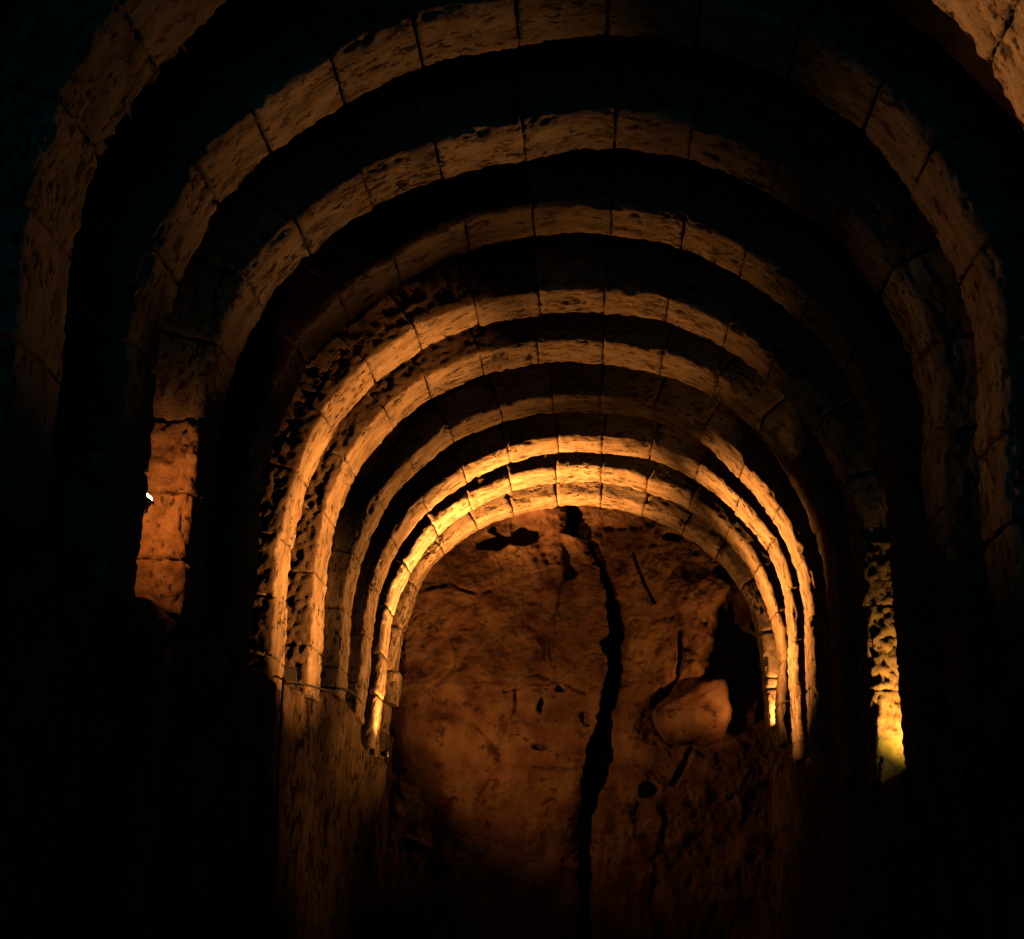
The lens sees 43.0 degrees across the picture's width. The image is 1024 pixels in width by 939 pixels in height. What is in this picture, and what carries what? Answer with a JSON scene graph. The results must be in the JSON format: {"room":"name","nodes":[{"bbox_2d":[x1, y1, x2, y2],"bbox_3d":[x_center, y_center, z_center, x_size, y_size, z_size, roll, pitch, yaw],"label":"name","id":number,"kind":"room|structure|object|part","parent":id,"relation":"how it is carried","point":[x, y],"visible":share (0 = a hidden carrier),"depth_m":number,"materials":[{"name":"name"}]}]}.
{"room":"underground stone crypt","nodes":[
{"label":"underground stone crypt","id":0,"kind":"room"},
{"bbox_2d":[0,516,394,938],"bbox_3d":[-2.034,1.775,7.070,0.673,4.561,16.654,0,-20,4],"label":"wall","id":1,"kind":"structure","parent":0,"point":[138,760],"depth_m":6.94,"materials":[{"name":"brown stone"}]},
{"bbox_2d":[272,676,284,905],"bbox_3d":[-1.663,2.262,9.265,0.082,1.609,0.380,5,-20,-9],"label":"cable","id":2,"kind":"object","parent":1,"relation":"attached to","point":[283,677],"visible":1,"depth_m":9.22,"materials":[{"name":"black rubber"}]},
{"bbox_2d":[283,665,299,687],"bbox_3d":[-1.745,1.597,10.045,0.202,0.156,0.127,16,-24,-34],"label":"floodlight","id":3,"kind":"object","parent":1,"relation":"on","point":[291,673],"visible":0.51,"depth_m":10.04,"materials":[{"name":"black metal"}]},
{"bbox_3d":[-1.725,1.575,10.025,0.158,0.096,0.039,16,-24,-34],"label":"glass","id":4,"kind":"part","parent":3,"relation":"part of","materials":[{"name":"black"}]},
{"bbox_2d":[284,680,361,703],"bbox_3d":[-1.546,1.928,11.224,0.105,0.307,2.677,0,-20,6],"label":"cable","id":5,"kind":"object","parent":1,"relation":"on","point":[306,684],"visible":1,"depth_m":10.77,"materials":[{"name":"black rubber"}]},
{"bbox_2d":[380,747,390,757],"bbox_3d":[-1.313,2.934,13.466,0.088,0.104,0.134,13,-22,-28],"label":"floodlight","id":6,"kind":"object","parent":1,"relation":"attached to","point":[385,752],"visible":1,"depth_m":13.43,"materials":[{"name":"black metal"}]},
{"bbox_2d":[384,741,388,895],"bbox_3d":[-1.356,3.695,13.795,0.041,1.551,0.951,1,-20,1],"label":"cable","id":7,"kind":"object","parent":1,"relation":"attached to","point":[386,742],"visible":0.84,"depth_m":14.08,"materials":[{"name":"black rubber"}]},
{"bbox_2d":[0,0,1023,366],"bbox_3d":[0.347,-1.219,7.989,5.172,2.928,16.650,0,-20,4],"label":"ceiling","id":8,"kind":"structure","parent":0,"point":[233,22],"depth_m":7.92,"materials":[{"name":"beige stone"}]},
{"bbox_2d":[0,0,1023,534],"bbox_3d":[0.182,-1.433,5.491,5.118,4.159,0.537,0,-20,4],"label":"stone arch","id":9,"kind":"object","parent":8,"relation":"attached to","point":[70,70],"visible":1,"depth_m":5.47,"materials":[{"name":"stone"}]},
{"bbox_2d":[31,0,1023,690],"bbox_3d":[0.244,-0.997,6.667,5.119,4.139,0.461,0,-20,4],"label":"stone arch","id":10,"kind":"object","parent":8,"relation":"attached to","point":[962,167],"visible":0.93,"depth_m":6.72,"materials":[{"name":"stone"}]},
{"bbox_2d":[144,494,153,512],"bbox_3d":[-1.922,0.178,6.708,0.134,0.112,0.085,-9,-22,29],"label":"floodlight","id":11,"kind":"object","parent":10,"relation":"attached to","point":[148,502],"visible":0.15,"depth_m":6.68,"materials":[{"name":"black metal"}]},
{"bbox_2d":[284,308,866,786],"bbox_3d":[0.513,0.484,10.832,5.087,4.110,0.538,0,-20,4],"label":"stone arch","id":12,"kind":"object","parent":8,"relation":"attached to","point":[634,342],"visible":0.7,"depth_m":10.98,"materials":[{"name":"stone"}]},
{"bbox_2d":[134,59,1017,733],"bbox_3d":[0.319,-0.594,7.700,5.112,4.163,0.486,1,-20,3],"label":"stone arch","id":13,"kind":"object","parent":8,"relation":"attached to","point":[762,138],"visible":0.9,"depth_m":7.86,"materials":[{"name":"stone"}]},
{"bbox_2d":[200,154,951,765],"bbox_3d":[0.383,-0.212,8.739,5.116,4.227,0.461,0,-20,4],"label":"stone arch","id":14,"kind":"object","parent":8,"relation":"attached to","point":[714,217],"visible":0.85,"depth_m":8.92,"materials":[{"name":"stone"}]},
{"bbox_2d":[360,451,791,756],"bbox_3d":[0.728,1.377,14.023,5.116,3.660,0.477,0,-20,4],"label":"stone arch","id":15,"kind":"object","parent":8,"relation":"attached to","point":[653,477],"visible":0.52,"depth_m":14.16,"materials":[{"name":"stone"}]},
{"bbox_2d":[248,241,905,790],"bbox_3d":[0.428,0.208,9.812,5.172,4.205,0.540,0,-20,4],"label":"stone arch","id":16,"kind":"object","parent":8,"relation":"attached to","point":[703,298],"visible":0.79,"depth_m":10.04,"materials":[{"name":"stone"}]},
{"bbox_2d":[345,410,809,762],"bbox_3d":[0.657,1.047,13.096,5.097,3.634,0.465,0,-20,4],"label":"stone arch","id":17,"kind":"object","parent":8,"relation":"attached to","point":[473,455],"visible":0.67,"depth_m":13.27,"materials":[{"name":"stone"}]},
{"bbox_2d":[320,358,836,781],"bbox_3d":[0.591,0.813,12.018,5.073,3.941,0.463,0,-20,4],"label":"stone arch","id":18,"kind":"object","parent":8,"relation":"attached to","point":[482,402],"visible":0.7,"depth_m":12.20,"materials":[{"name":"stone"}]},
{"bbox_2d":[380,481,778,734],"bbox_3d":[0.750,1.484,14.949,5.103,3.231,0.392,0,-20,4],"label":"stone arch","id":19,"kind":"object","parent":8,"relation":"attached to","point":[671,514],"visible":0.56,"depth_m":15.06,"materials":[{"name":"stone"}]},
{"bbox_2d":[381,505,773,938],"bbox_3d":[0.786,3.448,15.224,5.287,7.010,1.153,0,-20,4],"label":"wall","id":20,"kind":"structure","parent":0,"point":[536,792],"depth_m":14.94,"materials":[{"name":"brown stone"}]},
{"bbox_2d":[651,678,732,746],"bbox_3d":[2.087,2.820,15.078,0.944,0.816,0.671,0,-20,4],"label":"boulder","id":21,"kind":"object","parent":20,"relation":"attached to","point":[700,714],"visible":0.98,"depth_m":14.81,"materials":[{"name":"brown stone"}]},
{"bbox_2d":[766,687,1023,938],"bbox_3d":[2.582,1.808,6.773,0.520,4.561,16.650,0,-20,4],"label":"wall","id":22,"kind":"structure","parent":0,"point":[936,851],"depth_m":7.90,"materials":[{"name":"brown stone"}]}
]}

